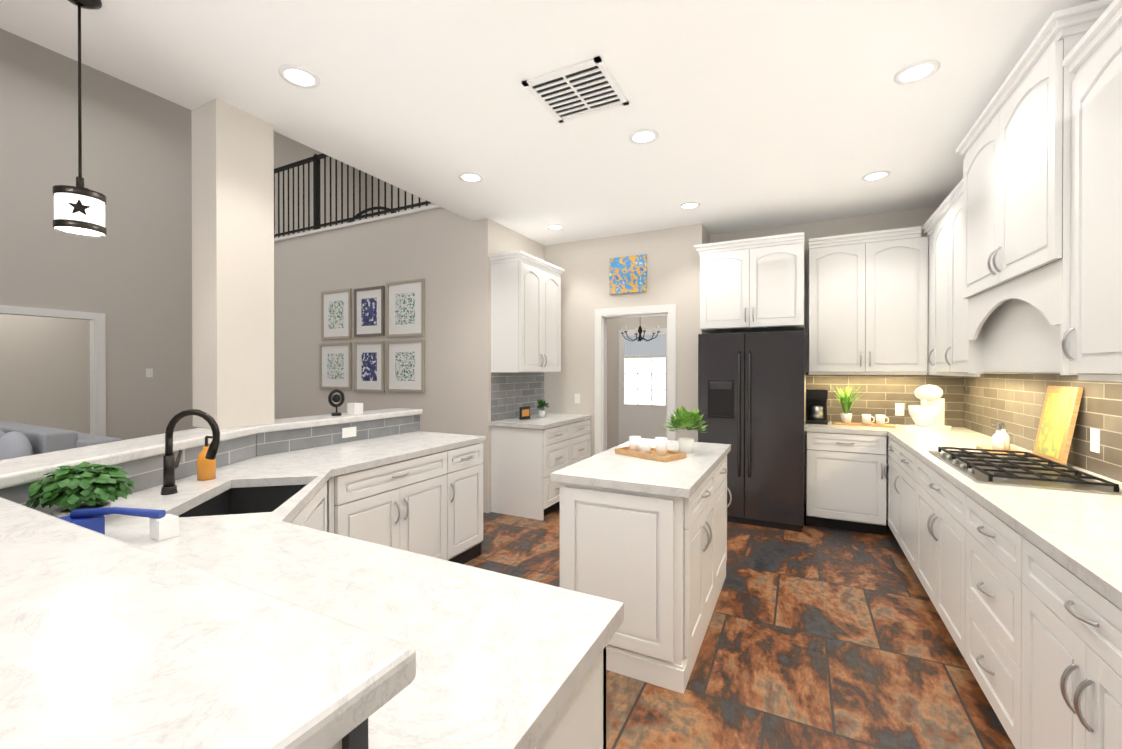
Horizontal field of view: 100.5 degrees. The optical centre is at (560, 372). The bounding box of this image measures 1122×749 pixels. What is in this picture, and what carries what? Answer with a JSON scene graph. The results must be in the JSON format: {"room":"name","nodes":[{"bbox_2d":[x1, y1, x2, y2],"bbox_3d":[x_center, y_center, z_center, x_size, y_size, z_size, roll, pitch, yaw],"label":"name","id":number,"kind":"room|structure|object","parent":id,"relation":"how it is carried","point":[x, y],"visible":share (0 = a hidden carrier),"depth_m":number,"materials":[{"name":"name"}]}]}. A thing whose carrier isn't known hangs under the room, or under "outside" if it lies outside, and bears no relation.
{"room":"kitchen","nodes":[
{"label":"kitchen","id":0,"kind":"room"},
{"bbox_2d":[0,314,89,433],"bbox_3d":[-7.233,-0.075,6.094,0.120,2.950,2.920,0,0,27],"label":"wall","id":1,"kind":"structure","parent":0,"point":[44,371],"depth_m":6.35,"materials":[{"name":"white paint"}]},
{"bbox_2d":[0,28,364,439],"bbox_3d":[-5.943,-1.396,5.359,0.120,5.600,8.800,0,0,27],"label":"wall","id":2,"kind":"structure","parent":0,"point":[129,275],"depth_m":5.90,"materials":[{"name":"grey paint"}]},
{"bbox_2d":[0,305,105,435],"bbox_3d":[-5.937,0.336,5.359,0.138,2.135,1.020,0,0,27],"label":"door frame","id":3,"kind":"structure","parent":2,"relation":"attached to","point":[97,377],"depth_m":5.71,"materials":[{"name":"white wood"}]},
{"bbox_2d":[146,369,152,376],"bbox_3d":[-5.452,0.002,6.178,0.009,0.116,0.070,0,0,27],"label":"outlet","id":4,"kind":"object","parent":2,"relation":"attached to","point":[149,372],"depth_m":6.18,"materials":[{"name":"white plastic"}]},
{"bbox_2d":[191,98,273,428],"bbox_3d":[-1.969,-0.610,2.811,0.260,1.849,0.320,0,0,27],"label":"pier","id":5,"kind":"object","parent":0,"point":[232,266],"visible":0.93,"depth_m":2.70,"materials":[{"name":"white paint"}]},
{"bbox_2d":[342,427,355,437],"bbox_3d":[-1.522,0.428,3.354,0.009,0.070,0.116,0,0,27],"label":"outlet","id":6,"kind":"object","parent":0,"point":[350,431],"depth_m":3.35,"materials":[{"name":"white plastic"}]},
{"bbox_2d":[274,208,477,435],"bbox_3d":[-2.937,-0.173,5.859,4.780,3.150,0.120,0,0,27],"label":"wall","id":7,"kind":"structure","parent":0,"point":[436,249],"depth_m":5.26,"materials":[{"name":"white paint"}]},
{"bbox_2d":[319,343,351,388],"bbox_3d":[-2.748,-0.080,5.679,0.563,0.558,0.025,0,0,27],"label":"picture frame","id":8,"kind":"object","parent":7,"relation":"attached to","point":[335,365],"visible":0.98,"depth_m":5.67,"materials":[{"name":"beige paper"}]},
{"bbox_2d":[321,288,351,339],"bbox_3d":[-2.732,-0.706,5.668,0.528,0.594,0.025,0,0,27],"label":"picture frame","id":9,"kind":"object","parent":7,"relation":"attached to","point":[336,314],"visible":1,"depth_m":5.66,"materials":[{"name":"beige paper"}]},
{"bbox_2d":[274,204,441,241],"bbox_3d":[-2.975,-1.766,5.865,4.700,0.035,0.170,0,0,27],"label":"trim","id":10,"kind":"structure","parent":7,"relation":"on","point":[401,213],"depth_m":5.45,"materials":[{"name":"white wood"}]},
{"bbox_2d":[274,153,433,237],"bbox_3d":[-3.031,-2.277,5.886,4.560,0.984,0.040,0,0,27],"label":"loft railing","id":11,"kind":"object","parent":10,"relation":"on","point":[315,160],"visible":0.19,"depth_m":5.85,"materials":[{"name":"black metal"}]},
{"bbox_2d":[354,286,384,336],"bbox_3d":[-2.227,-0.705,5.409,0.482,0.567,0.025,0,0,27],"label":"picture frame","id":12,"kind":"object","parent":7,"relation":"attached to","point":[369,311],"visible":0.94,"depth_m":5.40,"materials":[{"name":"grey paper"}]},
{"bbox_2d":[354,341,384,391],"bbox_3d":[-2.227,-0.069,5.412,0.482,0.586,0.025,0,0,27],"label":"picture frame","id":13,"kind":"object","parent":7,"relation":"attached to","point":[369,366],"visible":0.98,"depth_m":5.41,"materials":[{"name":"beige"}]},
{"bbox_2d":[386,278,424,337],"bbox_3d":[-1.723,-0.707,5.151,0.558,0.616,0.025,0,0,27],"label":"picture frame","id":14,"kind":"object","parent":7,"relation":"attached to","point":[405,308],"visible":1,"depth_m":5.14,"materials":[{"name":"beige paper"}]},
{"bbox_2d":[386,340,424,392],"bbox_3d":[-1.723,-0.072,5.154,0.558,0.570,0.025,0,0,27],"label":"picture frame","id":15,"kind":"object","parent":7,"relation":"attached to","point":[405,365],"visible":0.98,"depth_m":5.15,"materials":[{"name":"beige paper"}]},
{"bbox_2d":[367,174,432,218],"bbox_3d":[-1.764,-2.985,8.223,4.700,2.450,0.120,0,0,27],"label":"wall","id":16,"kind":"structure","parent":0,"point":[395,195],"depth_m":8.96,"materials":[{"name":"grey paint"}]},
{"bbox_2d":[478,218,543,512],"bbox_3d":[-0.494,-0.071,5.254,0.120,2.950,1.270,0,0,27],"label":"wall","id":17,"kind":"structure","parent":0,"point":[494,237],"depth_m":4.69,"materials":[{"name":"white paint"}]},
{"bbox_2d":[491,372,543,420],"bbox_3d":[-0.455,0.242,5.193,0.008,0.494,1.095,0,0,27],"label":"wall tile","id":18,"kind":"structure","parent":17,"relation":"attached to","point":[512,393],"depth_m":5.08,"materials":[{"name":"grey tile"}]},
{"bbox_2d":[488,250,564,371],"bbox_3d":[-0.337,-0.592,4.997,0.387,1.175,0.960,0,0,27],"label":"upper cabinet","id":19,"kind":"object","parent":17,"relation":"attached to","point":[525,312],"visible":1,"depth_m":4.68,"materials":[{"name":"white wood"}]},
{"bbox_2d":[0,0,1097,245],"bbox_3d":[0.154,-1.634,2.740,5.120,0.200,9.700,0,0,27],"label":"ceiling","id":20,"kind":"structure","parent":0,"point":[756,114],"depth_m":2.52,"materials":[{"name":"white paint"}]},
{"bbox_2d":[52,0,105,236],"bbox_3d":[-1.942,-1.049,1.885,0.163,0.959,0.152,0,0,27],"label":"pendant light","id":21,"kind":"object","parent":20,"relation":"hanging from","point":[79,209],"visible":1,"depth_m":1.87,"materials":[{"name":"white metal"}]},
{"bbox_2d":[278,65,319,88],"bbox_3d":[-1.352,-1.528,2.411,0.188,0.007,0.188,0,0,18],"label":"recessed light","id":22,"kind":"object","parent":20,"relation":"in","point":[299,76],"depth_m":2.41,"materials":[{"name":"white"}]},
{"bbox_2d":[458,172,482,182],"bbox_3d":[-0.709,-1.534,3.666,0.188,0.007,0.188,0,0,18],"label":"recessed light","id":23,"kind":"object","parent":20,"relation":"in","point":[471,177],"depth_m":3.66,"materials":[{"name":"white"}]},
{"bbox_2d":[546,224,563,229],"bbox_3d":[-0.061,-1.540,4.930,0.188,0.007,0.188,0,0,18],"label":"recessed light","id":24,"kind":"object","parent":20,"relation":"in","point":[552,226],"depth_m":4.91,"materials":[{"name":"white"}]},
{"bbox_2d":[522,56,628,122],"bbox_3d":[0.090,-1.526,2.549,0.440,0.011,0.440,0,0,27],"label":"ceiling vent","id":25,"kind":"object","parent":20,"relation":"in","point":[581,89],"visible":0.98,"depth_m":2.52,"materials":[{"name":"white metal"}]},
{"bbox_2d":[621,325,659,341],"bbox_3d":[1.099,-0.991,6.473,0.570,1.120,0.500,0,0,27],"label":"chandelier","id":26,"kind":"object","parent":20,"relation":"hanging from","point":[640,338],"visible":0.9,"depth_m":6.45,"materials":[{"name":"brown metal"}]},
{"bbox_2d":[629,129,658,143],"bbox_3d":[0.537,-1.531,3.028,0.188,0.007,0.188,0,0,18],"label":"recessed light","id":27,"kind":"object","parent":20,"relation":"in","point":[643,136],"depth_m":3.02,"materials":[{"name":"white"}]},
{"bbox_2d":[679,202,699,208],"bbox_3d":[1.185,-1.537,4.292,0.188,0.007,0.188,0,0,18],"label":"recessed light","id":28,"kind":"object","parent":20,"relation":"in","point":[688,205],"depth_m":4.29,"materials":[{"name":"white"}]},
{"bbox_2d":[861,171,890,180],"bbox_3d":[2.457,-1.534,3.640,0.188,0.007,0.188,0,0,18],"label":"recessed light","id":29,"kind":"object","parent":20,"relation":"in","point":[877,175],"depth_m":3.63,"materials":[{"name":"white"}]},
{"bbox_2d":[894,60,939,84],"bbox_3d":[1.810,-1.528,2.376,0.188,0.007,0.188,0,0,18],"label":"recessed light","id":30,"kind":"object","parent":20,"relation":"in","point":[918,71],"depth_m":2.37,"materials":[{"name":"white"}]},
{"bbox_2d":[544,224,703,455],"bbox_3d":[0.653,-0.071,5.312,1.870,2.950,0.120,0,0,27],"label":"wall","id":31,"kind":"structure","parent":0,"point":[673,265],"depth_m":5.29,"materials":[{"name":"white paint"}]},
{"bbox_2d":[575,394,579,403],"bbox_3d":[0.192,0.303,5.476,0.070,0.116,0.009,0,0,27],"label":"outlet","id":32,"kind":"object","parent":31,"relation":"attached to","point":[577,396],"depth_m":5.47,"materials":[{"name":"white plastic"}]},
{"bbox_2d":[609,254,646,294],"bbox_3d":[0.742,-1.087,5.177,0.424,0.403,0.028,0,0,27],"label":"canvas painting","id":33,"kind":"object","parent":31,"relation":"attached to","point":[627,274],"visible":0.86,"depth_m":5.16,"materials":[{"name":"fabric"}]},
{"bbox_2d":[595,304,675,454],"bbox_3d":[0.832,0.337,5.213,0.930,2.135,0.138,0,0,27],"label":"door frame","id":34,"kind":"structure","parent":31,"relation":"attached to","point":[602,316],"depth_m":5.30,"materials":[{"name":"white wood"}]},
{"bbox_2d":[607,315,666,449],"bbox_3d":[1.538,-0.082,7.556,3.200,2.950,0.120,0,0,27],"label":"wall","id":35,"kind":"structure","parent":0,"point":[615,326],"depth_m":7.81,"materials":[{"name":"white paint"}]},
{"bbox_2d":[619,328,666,444],"bbox_3d":[1.358,0.344,7.556,0.880,2.100,0.043,0,0,27],"label":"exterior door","id":36,"kind":"structure","parent":35,"relation":"in","point":[642,388],"depth_m":7.56,"materials":[{"name":"white"}]},
{"bbox_2d":[704,227,708,333],"bbox_3d":[1.562,-0.070,5.167,0.120,2.950,0.450,0,0,27],"label":"wall","id":37,"kind":"structure","parent":0,"point":[706,237],"depth_m":5.06,"materials":[{"name":"white paint"}]},
{"bbox_2d":[464,507,1015,748],"bbox_3d":[-1.456,1.460,4.130,9.240,0.100,10.920,0,0,27],"label":"floor","id":38,"kind":"structure","parent":0,"point":[816,637],"depth_m":2.31,"materials":[{"name":"tile"}]},
{"bbox_2d":[0,421,121,454],"bbox_3d":[-4.840,0.945,3.991,2.100,0.930,0.950,0,0,27],"label":"sofa","id":39,"kind":"object","parent":38,"relation":"on","point":[41,439],"visible":0.23,"depth_m":3.82,"materials":[{"name":"fabric"}]},
{"bbox_2d":[0,429,32,459],"bbox_3d":[-4.322,0.660,3.685,0.440,0.400,0.175,0,0,27],"label":"sofa pillow","id":40,"kind":"object","parent":39,"relation":"on","point":[14,444],"visible":0.54,"depth_m":3.54,"materials":[{"name":"fabric"}]},
{"bbox_2d":[344,584,605,748],"bbox_3d":[-0.850,0.891,2.239,2.600,1.055,2.790,0,0,27],"label":"base cabinet","id":41,"kind":"object","parent":38,"relation":"on","point":[581,725],"depth_m":0.84,"materials":[{"name":"white"}]},
{"bbox_2d":[0,408,542,748],"bbox_3d":[-0.930,0.342,2.103,2.760,0.045,3.120,0,0,27],"label":"countertop","id":42,"kind":"structure","parent":41,"relation":"on","point":[306,589],"depth_m":0.89,"materials":[{"name":"white stone"}]},
{"bbox_2d":[25,461,135,517],"bbox_3d":[-1.624,0.406,1.579,0.268,0.199,0.266,0,0,27],"label":"boxwood plant","id":43,"kind":"object","parent":42,"relation":"on","point":[68,489],"visible":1,"depth_m":1.53,"materials":[{"name":"green plant"}]},
{"bbox_2d":[59,507,178,540],"bbox_3d":[-1.361,0.458,1.426,0.290,0.096,0.200,0,0,27],"label":"dish brush","id":44,"kind":"object","parent":42,"relation":"on","point":[163,526],"visible":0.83,"depth_m":1.42,"materials":[{"name":"blue plastic"}]},
{"bbox_2d":[160,409,219,494],"bbox_3d":[-1.550,0.328,1.945,0.223,0.353,0.130,0,0,27],"label":"faucet","id":45,"kind":"object","parent":42,"relation":"on","point":[170,466],"visible":1,"depth_m":1.94,"materials":[{"name":"brown metal"}]},
{"bbox_2d":[197,436,215,480],"bbox_3d":[-1.675,0.400,2.204,0.075,0.205,0.074,0,0,27],"label":"soap dispenser","id":46,"kind":"object","parent":42,"relation":"on","point":[206,469],"visible":0.79,"depth_m":2.18,"materials":[{"name":"orange"}]},
{"bbox_2d":[179,484,322,517],"bbox_3d":[-1.302,0.648,1.947,0.722,0.205,0.749,0,0,27],"label":"sink","id":47,"kind":"object","parent":42,"relation":"in","point":[234,498],"depth_m":2.21,"materials":[{"name":"grey metal"}]},
{"bbox_2d":[328,389,362,415],"bbox_3d":[-1.611,0.216,3.470,0.080,0.192,0.267,0,0,27],"label":"decoration","id":48,"kind":"object","parent":42,"relation":"on","point":[354,408],"visible":1,"depth_m":3.44,"materials":[{"name":"black metal"}]},
{"bbox_2d":[416,591,623,748],"bbox_3d":[-0.703,0.524,2.184,2.550,0.040,2.710,0,0,27],"label":"countertop","id":49,"kind":"structure","parent":41,"relation":"on","point":[518,705],"depth_m":0.78,"materials":[{"name":"white stone"}]},
{"bbox_2d":[490,413,590,520],"bbox_3d":[-0.168,0.948,5.035,0.655,0.915,1.120,0,0,27],"label":"base cabinet","id":50,"kind":"object","parent":38,"relation":"on","point":[528,456],"visible":0.77,"depth_m":4.61,"materials":[{"name":"white wood"}]},
{"bbox_2d":[519,406,530,419],"bbox_3d":[-0.383,0.425,4.947,0.080,0.130,0.180,0,0,27],"label":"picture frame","id":51,"kind":"object","parent":50,"relation":"on","point":[525,412],"visible":1,"depth_m":4.92,"materials":[{"name":"black"}]},
{"bbox_2d":[535,398,548,416],"bbox_3d":[-0.206,0.386,5.143,0.190,0.205,0.193,0,0,27],"label":"potted plant","id":52,"kind":"object","parent":50,"relation":"on","point":[541,405],"visible":1,"depth_m":5.12,"materials":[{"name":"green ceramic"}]},
{"bbox_2d":[560,450,731,693],"bbox_3d":[0.578,0.978,2.782,0.694,0.876,1.345,0,0,27],"label":"kitchen island","id":53,"kind":"object","parent":38,"relation":"on","point":[643,540],"depth_m":2.18,"materials":[{"name":"white wood"}]},
{"bbox_2d":[550,438,729,497],"bbox_3d":[0.565,0.520,2.790,0.685,0.040,1.376,0,0,27],"label":"island countertop","id":54,"kind":"structure","parent":53,"relation":"on","point":[607,470],"depth_m":2.37,"materials":[{"name":"white stone"}]},
{"bbox_2d":[615,446,685,461],"bbox_3d":[0.535,0.485,2.814,0.200,0.030,0.380,0,0,-43],"label":"tray","id":55,"kind":"object","parent":54,"relation":"on","point":[671,455],"visible":0.79,"depth_m":2.74,"materials":[{"name":"brown wood"}]},
{"bbox_2d":[629,436,650,453],"bbox_3d":[0.484,0.442,2.854,0.073,0.090,0.164,0,0,-30],"label":"candle","id":56,"kind":"object","parent":55,"relation":"on","point":[637,444],"depth_m":2.86,"materials":[{"name":"white wax"}]},
{"bbox_2d":[655,437,667,455],"bbox_3d":[0.597,0.437,2.776,0.072,0.100,0.071,0,0,27],"label":"candle","id":57,"kind":"object","parent":55,"relation":"on","point":[660,442],"depth_m":2.75,"materials":[{"name":"white wax"}]},
{"bbox_2d":[663,406,707,452],"bbox_3d":[0.779,0.353,2.933,0.288,0.292,0.275,0,0,27],"label":"potted plant","id":58,"kind":"object","parent":54,"relation":"on","point":[684,418],"visible":0.98,"depth_m":2.90,"materials":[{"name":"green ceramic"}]},
{"bbox_2d":[698,331,803,531],"bbox_3d":[1.893,0.517,4.621,0.910,1.780,0.824,0,0,27],"label":"fridge","id":59,"kind":"object","parent":38,"relation":"on","point":[751,396],"visible":0.94,"depth_m":4.26,"materials":[{"name":"black metal"}]},
{"bbox_2d":[804,421,887,534],"bbox_3d":[2.628,0.951,4.370,0.629,0.915,0.655,0,0,27],"label":"base cabinet","id":60,"kind":"object","parent":38,"relation":"on","point":[845,482],"visible":0.98,"depth_m":4.11,"materials":[{"name":"white wood"}]},
{"bbox_2d":[806,389,827,424],"bbox_3d":[2.498,0.327,4.561,0.180,0.330,0.220,0,0,27],"label":"coffee maker","id":61,"kind":"object","parent":60,"relation":"on","point":[816,406],"visible":1,"depth_m":4.50,"materials":[{"name":"black plastic"}]},
{"bbox_2d":[886,436,893,534],"bbox_3d":[2.952,0.975,3.586,0.648,0.876,0.562,0,0,27],"label":"base cabinet","id":62,"kind":"object","parent":38,"relation":"on","point":[890,439],"depth_m":3.88,"materials":[{"name":"white wood"}]},
{"bbox_2d":[894,440,909,562],"bbox_3d":[2.717,0.977,3.126,0.648,0.876,0.727,0,0,27],"label":"base cabinet","id":63,"kind":"object","parent":38,"relation":"on","point":[901,455],"depth_m":3.43,"materials":[{"name":"white wood"}]},
{"bbox_2d":[910,452,957,639],"bbox_3d":[2.366,0.980,2.442,0.648,0.876,1.063,0,0,27],"label":"base cabinet","id":64,"kind":"object","parent":38,"relation":"on","point":[933,496],"depth_m":2.57,"materials":[{"name":"white wood"}]},
{"bbox_2d":[954,488,1013,744],"bbox_3d":[1.987,0.983,1.702,0.648,0.876,0.727,0,0,27],"label":"base cabinet","id":65,"kind":"object","parent":38,"relation":"on","point":[984,610],"depth_m":1.86,"materials":[{"name":"white wood"}]},
{"bbox_2d":[1014,528,1121,748],"bbox_3d":[1.668,0.986,1.079,0.648,0.876,0.800,0,0,27],"label":"base cabinet","id":66,"kind":"object","parent":38,"relation":"on","point":[1022,586],"depth_m":1.34,"materials":[{"name":"white wood"}]},
{"bbox_2d":[882,424,1121,603],"bbox_3d":[1.812,0.527,1.365,0.654,0.040,6.744,0,0,27],"label":"countertop","id":67,"kind":"structure","parent":66,"relation":"on","point":[1083,529],"depth_m":1.71,"materials":[{"name":"white stone"}]},
{"bbox_2d":[832,422,895,427],"bbox_3d":[2.831,0.486,4.379,0.480,0.012,0.200,0,0,27],"label":"tray","id":68,"kind":"object","parent":67,"relation":"on","point":[861,424],"visible":1,"depth_m":4.33,"materials":[{"name":"brown wood"}]},
{"bbox_2d":[833,385,862,422],"bbox_3d":[2.747,0.296,4.459,0.284,0.366,0.317,0,0,27],"label":"grass plant","id":69,"kind":"object","parent":68,"relation":"on","point":[846,402],"visible":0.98,"depth_m":4.44,"materials":[{"name":"green plant"}]},
{"bbox_2d":[862,414,888,424],"bbox_3d":[2.919,0.435,4.334,0.211,0.090,0.074,0,0,27],"label":"mugs","id":70,"kind":"object","parent":68,"relation":"on","point":[866,419],"visible":1,"depth_m":4.32,"materials":[{"name":"white ceramic"}]},
{"bbox_2d":[905,384,950,431],"bbox_3d":[3.186,0.298,4.046,0.346,0.392,0.368,0,0,27],"label":"stand mixer","id":71,"kind":"object","parent":67,"relation":"on","point":[927,414],"visible":1,"depth_m":3.98,"materials":[{"name":"white metal"}]},
{"bbox_2d":[976,446,1023,454],"bbox_3d":[2.777,0.493,2.946,0.170,0.012,0.260,0,0,27],"label":"tray","id":72,"kind":"object","parent":67,"relation":"on","point":[985,447],"visible":0.36,"depth_m":2.92,"materials":[{"name":"brown wood"}]},
{"bbox_2d":[991,423,1009,449],"bbox_3d":[2.732,0.403,2.913,0.063,0.166,0.063,0,0,15],"label":"soap bottle","id":73,"kind":"object","parent":72,"relation":"on","point":[1001,440],"visible":0.96,"depth_m":2.88,"materials":[{"name":"white ceramic"}]},
{"bbox_2d":[929,446,1121,494],"bbox_3d":[2.329,0.482,2.423,0.490,0.040,0.920,0,0,27],"label":"cooktop","id":74,"kind":"object","parent":67,"relation":"in","point":[1012,468],"visible":1,"depth_m":2.25,"materials":[{"name":"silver metal"}]},
{"bbox_2d":[1033,386,1083,467],"bbox_3d":[2.756,0.288,2.596,0.087,0.425,0.340,0,0,27],"label":"cutting board","id":75,"kind":"object","parent":67,"relation":"on","point":[1057,422],"visible":0.82,"depth_m":2.56,"materials":[{"name":"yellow wood"}]},
{"bbox_2d":[709,205,939,508],"bbox_3d":[2.683,-0.069,4.778,2.230,2.950,0.120,0,0,27],"label":"wall","id":76,"kind":"structure","parent":0,"point":[915,217],"depth_m":4.72,"materials":[{"name":"white paint"}]},
{"bbox_2d":[694,232,803,333],"bbox_3d":[1.914,-0.856,4.731,0.980,0.845,0.659,0,0,27],"label":"upper cabinet","id":77,"kind":"object","parent":76,"relation":"attached to","point":[752,285],"visible":0.98,"depth_m":4.45,"materials":[{"name":"white wood"}]},
{"bbox_2d":[808,226,927,374],"bbox_3d":[2.855,-0.629,4.401,0.918,1.295,0.389,0,0,27],"label":"upper cabinet","id":78,"kind":"object","parent":76,"relation":"attached to","point":[867,303],"visible":1,"depth_m":4.25,"materials":[{"name":"white wood"}]},
{"bbox_2d":[806,372,963,426],"bbox_3d":[3.078,0.245,4.506,1.262,0.494,0.008,0,0,27],"label":"wall tile","id":79,"kind":"structure","parent":76,"relation":"attached to","point":[882,394],"depth_m":4.48,"materials":[{"name":"beige tile"}]},
{"bbox_2d":[895,403,903,415],"bbox_3d":[3.215,0.348,4.425,0.070,0.116,0.009,0,0,27],"label":"outlet","id":80,"kind":"object","parent":76,"relation":"attached to","point":[899,411],"depth_m":4.42,"materials":[{"name":"white plastic"}]},
{"bbox_3d":[-2.369,-1.654,7.049,4.700,0.200,2.530,0,0,27],"label":"floor","id":81,"kind":"structure","parent":0,"visible":0},
{"bbox_2d":[349,206,396,221],"bbox_3d":[-2.774,-2.099,6.879,1.375,0.690,0.044,0,0,27],"label":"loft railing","id":82,"kind":"object","parent":81,"relation":"on","point":[369,209],"visible":0.23,"depth_m":6.87,"materials":[{"name":"black metal"}]},
{"bbox_3d":[1.962,-0.050,0.794,0.120,2.950,7.870,0,0,27],"label":"wall","id":83,"kind":"structure","parent":0,"visible":0},
{"bbox_2d":[924,228,928,374],"bbox_3d":[3.259,-0.609,3.844,0.352,1.220,0.353,0,0,27],"label":"upper cabinet","id":84,"kind":"object","parent":83,"relation":"attached to","point":[926,229],"depth_m":4.06,"materials":[{"name":"white wood"}]},
{"bbox_2d":[929,208,944,375],"bbox_3d":[3.083,-0.607,3.501,0.352,1.220,0.542,0,0,27],"label":"upper cabinet","id":85,"kind":"object","parent":83,"relation":"attached to","point":[937,229],"depth_m":3.71,"materials":[{"name":"white wood"}]},
{"bbox_2d":[945,192,964,375],"bbox_3d":[2.891,-0.605,3.126,0.352,1.220,0.553,0,0,27],"label":"upper cabinet","id":86,"kind":"object","parent":83,"relation":"attached to","point":[954,312],"depth_m":3.32,"materials":[{"name":"white wood"}]},
{"bbox_2d":[957,12,1116,303],"bbox_3d":[2.469,-0.927,2.350,0.397,0.931,1.210,0,0,27],"label":"upper cabinet","id":87,"kind":"object","parent":83,"relation":"attached to","point":[1022,227],"depth_m":2.18,"materials":[{"name":"white wood"}]},
{"bbox_2d":[963,374,1121,481],"bbox_3d":[2.104,0.260,1.212,0.008,0.494,6.742,0,0,27],"label":"wall tile","id":88,"kind":"structure","parent":83,"relation":"attached to","point":[1013,403],"depth_m":2.88,"materials":[{"name":"beige tile"}]},
{"bbox_2d":[1090,428,1099,452],"bbox_3d":[2.665,0.338,2.329,0.009,0.116,0.070,0,0,27],"label":"outlet","id":89,"kind":"object","parent":88,"relation":"attached to","point":[1094,433],"depth_m":2.32,"materials":[{"name":"white plastic"}]},
{"bbox_2d":[1065,4,1121,379],"bbox_3d":[2.050,-0.598,1.486,0.352,1.220,0.713,0,0,27],"label":"upper cabinet","id":90,"kind":"object","parent":83,"relation":"attached to","point":[1093,217],"depth_m":1.73,"materials":[{"name":"white wood"}]}
]}

